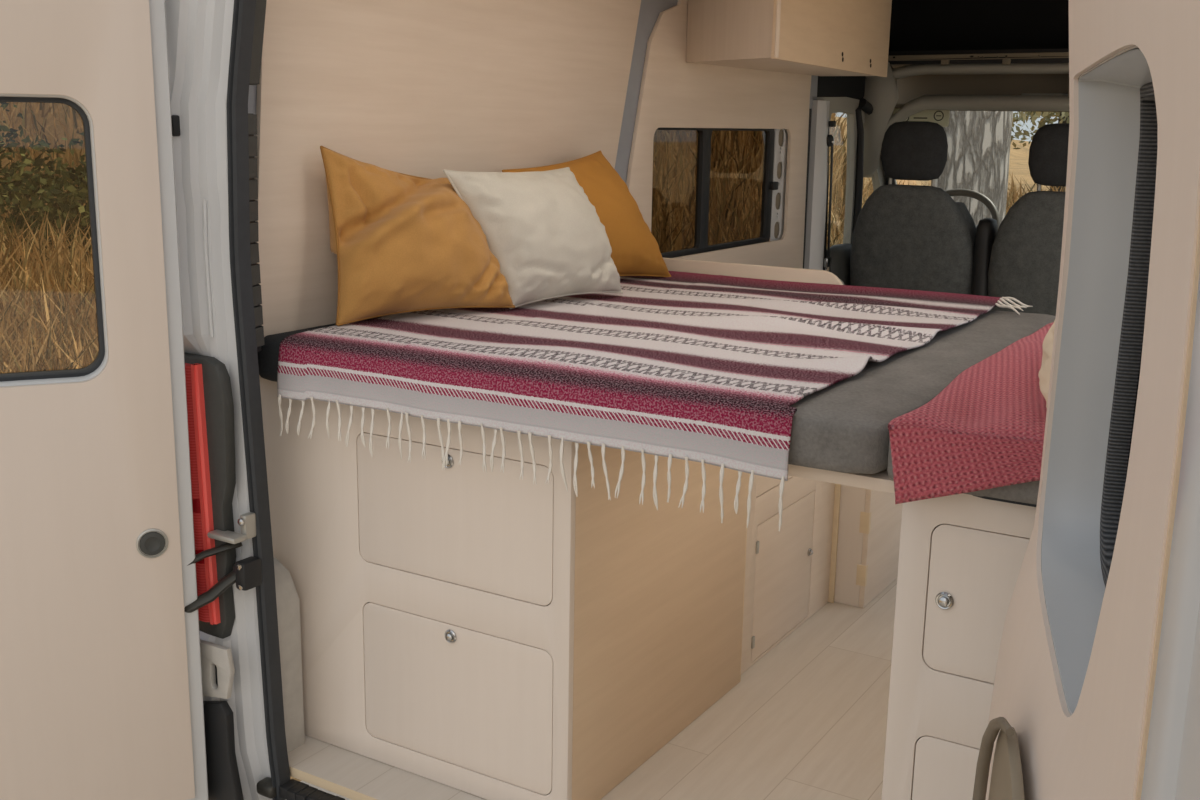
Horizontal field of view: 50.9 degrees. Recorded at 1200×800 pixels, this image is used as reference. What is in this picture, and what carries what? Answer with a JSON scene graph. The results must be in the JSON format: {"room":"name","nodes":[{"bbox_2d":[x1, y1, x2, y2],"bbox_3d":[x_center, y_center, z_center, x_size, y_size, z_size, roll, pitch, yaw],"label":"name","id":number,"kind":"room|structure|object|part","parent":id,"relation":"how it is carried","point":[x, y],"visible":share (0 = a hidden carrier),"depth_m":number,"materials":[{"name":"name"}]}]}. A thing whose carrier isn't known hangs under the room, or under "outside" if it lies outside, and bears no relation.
{"room":"vehicle interior","nodes":[
{"label":"vehicle interior","id":0,"kind":"room"},
{"bbox_2d":[248,0,864,377],"bbox_3d":[0.227,-0.436,3.767,0.037,1.840,3.580,8,14,30],"label":"wall","id":1,"kind":"structure","parent":0,"point":[419,88],"depth_m":2.81,"materials":[{"name":"brown wood"}]},
{"bbox_2d":[165,0,271,799],"bbox_3d":[-0.692,-0.080,2.261,0.216,1.760,0.243,-3,13,-17],"label":"pillar","id":2,"kind":"structure","parent":1,"relation":"attached to","point":[199,32],"depth_m":2.19,"materials":[{"name":"white metal"}]},
{"bbox_2d":[0,0,208,799],"bbox_3d":[-1.098,-0.035,2.005,0.834,1.690,0.080,-5,14,-24],"label":"door","id":3,"kind":"structure","parent":2,"relation":"attached to","point":[101,688],"depth_m":2.12,"materials":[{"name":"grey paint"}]},
{"bbox_2d":[184,352,235,638],"bbox_3d":[-0.735,0.177,2.285,0.178,0.523,0.047,8,14,30],"label":"tail light","id":4,"kind":"object","parent":2,"relation":"attached to","point":[210,406],"visible":0.54,"depth_m":2.24,"materials":[{"name":"red plastic"}]},
{"bbox_3d":[-0.710,0.344,2.260,0.141,0.080,0.049,-1,13,-10],"label":"check arm","id":5,"kind":"part","parent":2,"relation":"part of","materials":[{"name":"metal"}]},
{"bbox_3d":[-0.708,0.284,2.247,0.141,0.067,0.038,-1,13,-8],"label":"check arm","id":6,"kind":"part","parent":2,"relation":"part of","materials":[{"name":"metal"}]},
{"bbox_2d":[200,639,243,799],"bbox_3d":[-0.724,0.648,2.356,0.155,0.418,0.023,8,14,30],"label":"bumper cover","id":7,"kind":"object","parent":2,"relation":"attached to","point":[217,665],"visible":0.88,"depth_m":2.32,"materials":[{"name":"white paint"}]},
{"bbox_2d":[226,0,289,799],"bbox_3d":[-0.598,-0.087,2.201,0.095,1.716,0.034,8,14,30],"label":"seal","id":8,"kind":"object","parent":2,"relation":"attached to","point":[243,10],"visible":0.99,"depth_m":2.22,"materials":[{"name":"black rubber"}]},
{"bbox_2d":[248,0,266,351],"bbox_3d":[-0.593,-0.515,2.187,0.068,0.865,0.201,-4,14,-23],"label":"trim","id":9,"kind":"structure","parent":1,"relation":"attached to","point":[260,10],"depth_m":2.19,"materials":[{"name":"grey plastic"}]},
{"bbox_2d":[257,777,344,799],"bbox_3d":[-0.057,0.855,2.025,1.400,0.098,0.104,8,14,30],"label":"sill","id":10,"kind":"structure","parent":1,"relation":"attached to","point":[293,789],"depth_m":2.35,"materials":[{"name":"grey paint"}]},
{"bbox_3d":[-0.256,-0.279,2.970,0.012,1.660,1.490,8,14,30],"label":"lining panel","id":11,"kind":"part","parent":1,"relation":"part of","materials":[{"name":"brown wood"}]},
{"bbox_3d":[0.355,-0.484,3.947,0.012,1.660,1.470,8,14,30],"label":"lining panel","id":12,"kind":"part","parent":1,"relation":"part of","materials":[{"name":"brown wood"}]},
{"bbox_2d":[651,128,787,257],"bbox_3d":[0.385,-0.668,3.997,0.037,0.420,1.030,9,15,31],"label":"window","id":13,"kind":"structure","parent":1,"relation":"in","point":[713,189],"depth_m":3.97,"materials":[{"name":"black glass"}]},
{"bbox_3d":[0.212,-0.617,3.736,0.003,0.375,0.355,8,14,30],"label":"pane","id":14,"kind":"part","parent":13,"relation":"part of","materials":[{"name":"clear glass"}]},
{"bbox_3d":[0.449,-0.694,4.108,0.003,0.375,0.460,8,14,30],"label":"pane","id":15,"kind":"part","parent":13,"relation":"part of","materials":[{"name":"clear glass"}]},
{"bbox_2d":[686,0,891,76],"bbox_3d":[0.625,-1.159,3.852,0.370,0.288,1.231,8,14,30],"label":"upper cabinet","id":16,"kind":"object","parent":1,"relation":"attached to","point":[806,37],"visible":1,"depth_m":3.56,"materials":[{"name":"brown wood"}]},
{"bbox_3d":[0.359,-1.071,3.425,0.012,0.285,0.416,-6,14,-29],"label":"panel","id":17,"kind":"part","parent":16,"relation":"part of","materials":[{"name":"brown wood"}]},
{"bbox_3d":[0.621,-1.029,3.884,0.363,0.012,1.228,8,14,30],"label":"panel","id":18,"kind":"part","parent":16,"relation":"part of","materials":[{"name":"brown wood"}]},
{"bbox_3d":[0.722,-1.144,3.794,0.012,0.288,1.235,7,14,25],"label":"panel","id":19,"kind":"part","parent":16,"relation":"part of","materials":[{"name":"brown wood"}]},
{"bbox_2d":[803,100,829,269],"bbox_3d":[0.787,-0.418,4.657,0.055,1.340,0.179,8,14,30],"label":"pillar","id":20,"kind":"structure","parent":1,"relation":"attached to","point":[817,179],"depth_m":4.55,"materials":[{"name":"grey paint"}]},
{"bbox_2d":[824,121,835,271],"bbox_3d":[0.838,-0.716,4.613,0.044,0.597,0.077,3,13,9],"label":"belt","id":21,"kind":"object","parent":20,"relation":"attached to","point":[830,140],"visible":0.97,"depth_m":4.63,"materials":[{"name":"black fabric"}]},
{"bbox_2d":[288,579,896,799],"bbox_3d":[1.028,0.425,3.779,1.535,0.020,4.106,8,14,30],"label":"floor","id":22,"kind":"structure","parent":0,"point":[807,720],"depth_m":2.50,"materials":[{"name":"laminate"}]},
{"bbox_2d":[274,558,304,752],"bbox_3d":[-0.643,0.495,2.420,0.099,0.372,0.100,8,14,30],"label":"pillar base","id":23,"kind":"structure","parent":22,"relation":"on","point":[287,598],"depth_m":2.41,"materials":[{"name":"white paint"}]},
{"bbox_2d":[259,378,749,799],"bbox_3d":[-0.180,0.288,2.589,0.726,0.716,0.714,8,14,30],"label":"base cabinet","id":24,"kind":"object","parent":22,"relation":"on","point":[495,635],"visible":0.78,"depth_m":2.29,"materials":[{"name":"brown wood"}]},
{"bbox_3d":[-0.357,0.348,2.305,0.726,0.716,0.015,8,14,30],"label":"panel","id":25,"kind":"part","parent":24,"relation":"part of","materials":[{"name":"brown wood"}]},
{"bbox_3d":[-0.265,0.106,2.186,0.026,0.026,0.004,8,14,30],"label":"push knob","id":26,"kind":"part","parent":24,"relation":"part of","materials":[{"name":"silver metal"}]},
{"bbox_3d":[-0.268,0.423,2.254,0.026,0.026,0.004,8,14,30],"label":"push knob","id":27,"kind":"part","parent":24,"relation":"part of","materials":[{"name":"silver metal"}]},
{"bbox_3d":[-0.258,0.203,2.213,0.428,0.245,0.014,8,14,30],"label":"drawer","id":28,"kind":"part","parent":24,"relation":"part of","materials":[{"name":"brown wood"}]},
{"bbox_3d":[-0.260,0.533,2.283,0.425,0.271,0.014,8,14,30],"label":"drawer","id":29,"kind":"part","parent":24,"relation":"part of","materials":[{"name":"brown wood"}]},
{"bbox_2d":[257,310,1055,473],"bbox_3d":[0.205,-0.113,2.575,1.206,0.090,1.297,8,14,30],"label":"mattress","id":30,"kind":"object","parent":24,"relation":"on","point":[842,426],"visible":0.2,"depth_m":1.95,"materials":[{"name":"grey fabric"}]},
{"bbox_2d":[277,271,1032,530],"bbox_3d":[0.197,-0.079,2.574,1.054,0.211,1.327,8,14,30],"label":"striped blanket","id":31,"kind":"object","parent":30,"relation":"on","point":[697,367],"visible":0.91,"depth_m":2.17,"materials":[{"name":"fabric"}]},
{"bbox_2d":[320,146,514,325],"bbox_3d":[-0.380,-0.336,2.510,0.222,0.333,0.403,12,17,42],"label":"pillow","id":32,"kind":"object","parent":31,"relation":"on","point":[401,243],"visible":0.95,"depth_m":2.42,"materials":[{"name":"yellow fabric"}]},
{"bbox_2d":[443,167,622,308],"bbox_3d":[-0.121,-0.355,2.718,0.189,0.285,0.480,8,14,30],"label":"pillow","id":33,"kind":"object","parent":31,"relation":"on","point":[546,237],"visible":0.94,"depth_m":2.63,"materials":[{"name":"white fabric"}]},
{"bbox_2d":[502,150,670,276],"bbox_3d":[-0.017,-0.441,3.063,0.180,0.318,0.484,9,15,33],"label":"pillow","id":34,"kind":"object","parent":31,"relation":"on","point":[635,251],"visible":0.5,"depth_m":3.06,"materials":[{"name":"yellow fabric"}]},
{"bbox_3d":[0.129,0.332,2.418,0.015,0.716,0.684,8,14,30],"label":"panel","id":35,"kind":"part","parent":24,"relation":"part of","materials":[{"name":"brown wood"}]},
{"bbox_2d":[788,464,894,493],"bbox_3d":[0.518,-0.021,2.427,0.550,0.018,1.260,8,14,30],"label":"platform","id":36,"kind":"object","parent":24,"relation":"on","point":[880,481],"visible":0.02,"depth_m":1.80,"materials":[{"name":"brown wood"}]},
{"bbox_2d":[741,474,840,673],"bbox_3d":[0.177,0.193,3.113,0.670,0.689,0.564,8,14,30],"label":"storage unit","id":37,"kind":"object","parent":22,"relation":"on","point":[790,572],"visible":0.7,"depth_m":2.96,"materials":[{"name":"brown wood"}]},
{"bbox_3d":[0.436,0.076,2.896,0.011,0.214,0.371,8,14,30],"label":"drawer","id":38,"kind":"part","parent":37,"relation":"part of","materials":[{"name":"brown wood"}]},
{"bbox_3d":[0.429,0.407,2.966,0.011,0.324,0.335,8,14,30],"label":"cabinet door","id":39,"kind":"part","parent":37,"relation":"part of","materials":[{"name":"brown wood"}]},
{"bbox_2d":[834,485,902,607],"bbox_3d":[0.635,0.060,3.754,0.728,0.689,1.029,8,14,30],"label":"cabinet","id":40,"kind":"object","parent":22,"relation":"on","point":[869,530],"visible":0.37,"depth_m":3.22,"materials":[{"name":"brown wood"}]},
{"bbox_2d":[663,258,842,284],"bbox_3d":[0.322,-0.275,3.271,0.656,0.162,0.018,8,14,30],"label":"board","id":41,"kind":"object","parent":40,"relation":"on","point":[680,265],"visible":0.23,"depth_m":3.21,"materials":[{"name":"beige wood"}]},
{"bbox_3d":[0.608,0.183,3.190,0.144,0.689,0.012,8,14,30],"label":"panel","id":42,"kind":"part","parent":40,"relation":"part of","materials":[{"name":"brown wood"}]},
{"bbox_3d":[0.940,0.105,3.574,0.014,0.689,1.028,8,14,30],"label":"panel","id":43,"kind":"part","parent":40,"relation":"part of","materials":[{"name":"brown wood"}]},
{"bbox_2d":[840,121,975,294],"bbox_3d":[1.243,-0.438,4.822,0.501,1.223,0.735,8,14,30],"label":"seat","id":44,"kind":"object","parent":22,"relation":"on","point":[910,237],"visible":0.56,"depth_m":4.50,"materials":[{"name":"grey fabric"}]},
{"bbox_3d":[1.151,-0.509,4.636,0.476,0.560,0.266,8,14,30],"label":"backrest","id":45,"kind":"part","parent":44,"relation":"part of","materials":[{"name":"grey fabric"}]},
{"bbox_2d":[882,493,1035,799],"bbox_3d":[0.855,0.379,2.258,0.295,0.716,1.210,8,14,30],"label":"base cabinet","id":46,"kind":"object","parent":22,"relation":"on","point":[961,556],"visible":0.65,"depth_m":1.77,"materials":[{"name":"brown wood"}]},
{"bbox_3d":[0.480,0.280,1.757,0.026,0.026,0.004,8,14,30],"label":"push knob","id":47,"kind":"part","parent":46,"relation":"part of","materials":[{"name":"silver metal"}]},
{"bbox_3d":[0.555,0.604,1.789,0.227,0.227,0.014,8,14,30],"label":"cabinet door","id":48,"kind":"part","parent":46,"relation":"part of","materials":[{"name":"brown wood"}]},
{"bbox_2d":[887,440,1039,506],"bbox_3d":[0.858,-0.017,2.191,0.315,0.090,1.290,8,14,30],"label":"mattress section","id":49,"kind":"object","parent":46,"relation":"on","point":[1026,494],"visible":0.09,"depth_m":1.65,"materials":[{"name":"grey fabric"}]},
{"bbox_2d":[888,322,1053,503],"bbox_3d":[0.783,-0.019,2.080,0.326,0.173,1.075,8,14,30],"label":"throw","id":50,"kind":"object","parent":49,"relation":"on","point":[984,430],"visible":0.39,"depth_m":1.69,"materials":[{"name":"red fabric"}]},
{"bbox_2d":[1038,321,1054,407],"bbox_3d":[0.689,-0.090,1.760,0.099,0.163,0.456,8,14,30],"label":"pillow","id":51,"kind":"object","parent":50,"relation":"on","point":[1044,373],"visible":0.04,"depth_m":1.61,"materials":[{"name":"beige fabric"}]},
{"bbox_3d":[0.560,0.288,1.719,0.227,0.215,0.014,8,14,30],"label":"cabinet door","id":52,"kind":"part","parent":46,"relation":"part of","materials":[{"name":"brown wood"}]},
{"bbox_2d":[988,123,1068,315],"bbox_3d":[1.694,-0.369,4.545,0.498,1.223,0.692,8,14,30],"label":"seat","id":53,"kind":"object","parent":22,"relation":"on","point":[1024,265],"visible":0.27,"depth_m":4.27,"materials":[{"name":"grey fabric"}]},
{"bbox_2d":[972,218,997,295],"bbox_3d":[1.369,-0.451,4.499,0.068,0.392,0.120,8,14,30],"label":"folded armrest","id":54,"kind":"object","parent":53,"relation":"attached to","point":[987,228],"visible":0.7,"depth_m":4.44,"materials":[{"name":"black fabric"}]},
{"bbox_3d":[1.585,-0.437,4.344,0.486,0.560,0.266,8,14,30],"label":"backrest","id":55,"kind":"part","parent":53,"relation":"part of","materials":[{"name":"grey fabric"}]},
{"bbox_2d":[817,97,885,284],"bbox_3d":[1.268,-0.563,5.425,0.117,1.410,1.960,8,14,30],"label":"wall","id":56,"kind":"structure","parent":0,"point":[840,254],"depth_m":4.89,"materials":[{"name":"plastic"}]},
{"bbox_3d":[0.917,-0.463,4.827,0.084,0.260,0.300,8,14,30],"label":"door armrest","id":57,"kind":"part","parent":56,"relation":"part of","materials":[{"name":"grey plastic"}]},
{"bbox_2d":[852,107,863,235],"bbox_3d":[1.040,-0.883,5.010,0.049,0.546,0.680,8,14,30],"label":"window","id":58,"kind":"structure","parent":56,"relation":"in","point":[860,130],"depth_m":4.95,"materials":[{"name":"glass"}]},
{"bbox_3d":[1.196,-0.954,5.281,0.092,0.608,0.506,8,14,30],"label":"pillar","id":59,"kind":"structure","parent":56,"relation":"attached to","visible":0},
{"bbox_2d":[858,98,894,184],"bbox_3d":[1.123,-1.023,5.084,0.049,0.372,0.413,9,15,32],"label":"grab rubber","id":60,"kind":"object","parent":59,"relation":"attached to","point":[865,106],"visible":0.34,"depth_m":4.91,"materials":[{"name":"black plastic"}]},
{"bbox_2d":[889,0,1068,50],"bbox_3d":[1.823,-1.410,4.686,1.680,0.280,0.040,8,14,30],"label":"ceiling","id":61,"kind":"structure","parent":0,"point":[915,25],"depth_m":4.88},
{"bbox_2d":[863,61,1068,177],"bbox_3d":[1.762,-1.053,4.691,1.620,0.500,0.300,8,14,30],"label":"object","id":62,"kind":"object","parent":61,"relation":"attached to","point":[913,89],"visible":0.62,"depth_m":4.90,"materials":[{"name":"plastic"}]},
{"bbox_3d":[1.121,-1.111,5.019,0.180,0.450,0.200,8,14,30],"label":"moulding","id":63,"kind":"part","parent":62,"relation":"part of","materials":[{"name":"plastic"}]},
{"bbox_2d":[891,108,949,126],"bbox_3d":[1.267,-1.126,5.003,0.240,0.080,0.014,8,14,30],"label":"sun visor","id":64,"kind":"object","parent":62,"relation":"attached to","point":[941,117],"visible":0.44,"depth_m":4.97,"materials":[{"name":"grey plastic"}]},
{"bbox_2d":[888,49,1068,64],"bbox_3d":[1.741,-1.239,4.540,1.550,0.054,0.030,8,14,30],"label":"bow","id":65,"kind":"object","parent":62,"relation":"attached to","point":[1007,56],"visible":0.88,"depth_m":4.73,"materials":[{"name":"metal"}]},
{"bbox_3d":[1.840,-1.211,4.783,1.620,0.230,0.010,8,14,30],"label":"shelf","id":66,"kind":"part","parent":62,"relation":"part of","materials":[{"name":"plastic"}]},
{"bbox_3d":[1.738,-1.186,4.618,1.620,0.103,0.080,8,14,30],"label":"rail","id":67,"kind":"part","parent":62,"relation":"part of","materials":[{"name":"plastic"}]},
{"bbox_2d":[1022,93,1067,94],"bbox_3d":[1.687,-1.140,4.779,0.150,0.042,0.120,8,14,30],"label":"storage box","id":68,"kind":"object","parent":62,"relation":"on","point":[1022,93],"visible":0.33,"depth_m":4.72,"materials":[{"name":"plastic"}]},
{"bbox_3d":[1.775,-0.270,3.319,0.030,1.760,4.450,8,14,30],"label":"wall","id":69,"kind":"structure","parent":0,"visible":0},
{"bbox_2d":[972,0,1199,799],"bbox_3d":[0.422,0.204,1.062,0.154,1.680,0.996,4,13,15],"label":"door","id":70,"kind":"structure","parent":69,"relation":"in","point":[1096,694],"depth_m":1.12,"materials":[{"name":"brown wood"}]},
{"bbox_3d":[0.402,0.449,1.311,0.022,0.344,0.228,4,13,12],"label":"grab handle","id":71,"kind":"part","parent":70,"relation":"part of","materials":[{"name":"brown plastic"}]},
{"bbox_3d":[0.378,0.481,1.192,0.011,0.321,0.405,4,13,15],"label":"handle plate","id":72,"kind":"part","parent":70,"relation":"part of","materials":[{"name":"brown plastic"}]},
{"label":"outside","id":73,"kind":"structure","parent":0,"visible":0},
{"bbox_2d":[0,102,1065,781],"bbox_3d":[3.032,-7.098,34.551,150.000,2.750,180.000,8,14,30],"label":"ground","id":74,"kind":"structure","parent":73,"point":[1018,161],"depth_m":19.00,"materials":[{"name":"plant"}]},
{"bbox_2d":[0,102,53,222],"bbox_3d":[-8.332,-2.743,15.780,3.044,2.332,3.236,8,14,30],"label":"bush","id":75,"kind":"object","parent":74,"relation":"on","point":[4,105],"visible":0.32,"depth_m":15.99,"materials":[{"name":"green plant"}]},
{"bbox_2d":[0,132,90,283],"bbox_3d":[-5.436,-1.898,13.326,2.195,1.900,2.216,-7,15,-32],"label":"bush","id":76,"kind":"object","parent":74,"relation":"on","point":[52,185],"visible":0.25,"depth_m":12.87,"materials":[{"name":"green plant"}]},
{"bbox_2d":[935,111,1012,224],"bbox_3d":[3.139,-3.709,10.161,0.887,6.620,0.890,8,14,30],"label":"tree","id":77,"kind":"object","parent":74,"relation":"on","point":[979,142],"visible":0.25,"depth_m":10.29,"materials":[{"name":"grey plant"}]},
{"bbox_2d":[1011,111,1069,191],"bbox_3d":[13.036,-8.794,35.087,7.767,6.277,7.866,8,14,30],"label":"tree","id":78,"kind":"object","parent":74,"relation":"on","point":[1063,117],"visible":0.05,"depth_m":35.06,"materials":[{"name":"green plant"}]},
{"bbox_3d":[2.055,-0.471,5.289,1.540,0.515,0.900,8,14,30],"label":"dashboard","id":79,"kind":"object","parent":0,"visible":0},
{"bbox_2d":[945,189,999,228],"bbox_3d":[1.385,-0.676,4.969,0.372,0.303,0.234,8,14,30],"label":"steering wheel","id":80,"kind":"object","parent":79,"relation":"attached to","point":[982,198],"visible":0.25,"depth_m":4.97,"materials":[{"name":"grey plastic"}]},
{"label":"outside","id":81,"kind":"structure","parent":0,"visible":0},
{"bbox_2d":[300,781,351,799],"bbox_3d":[5.409,1.155,3.652,10.550,0.016,36.000,8,14,30],"label":"track","id":82,"kind":"object","parent":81,"point":[309,784],"depth_m":3.48,"materials":[{"name":"silver metal"}]}
]}

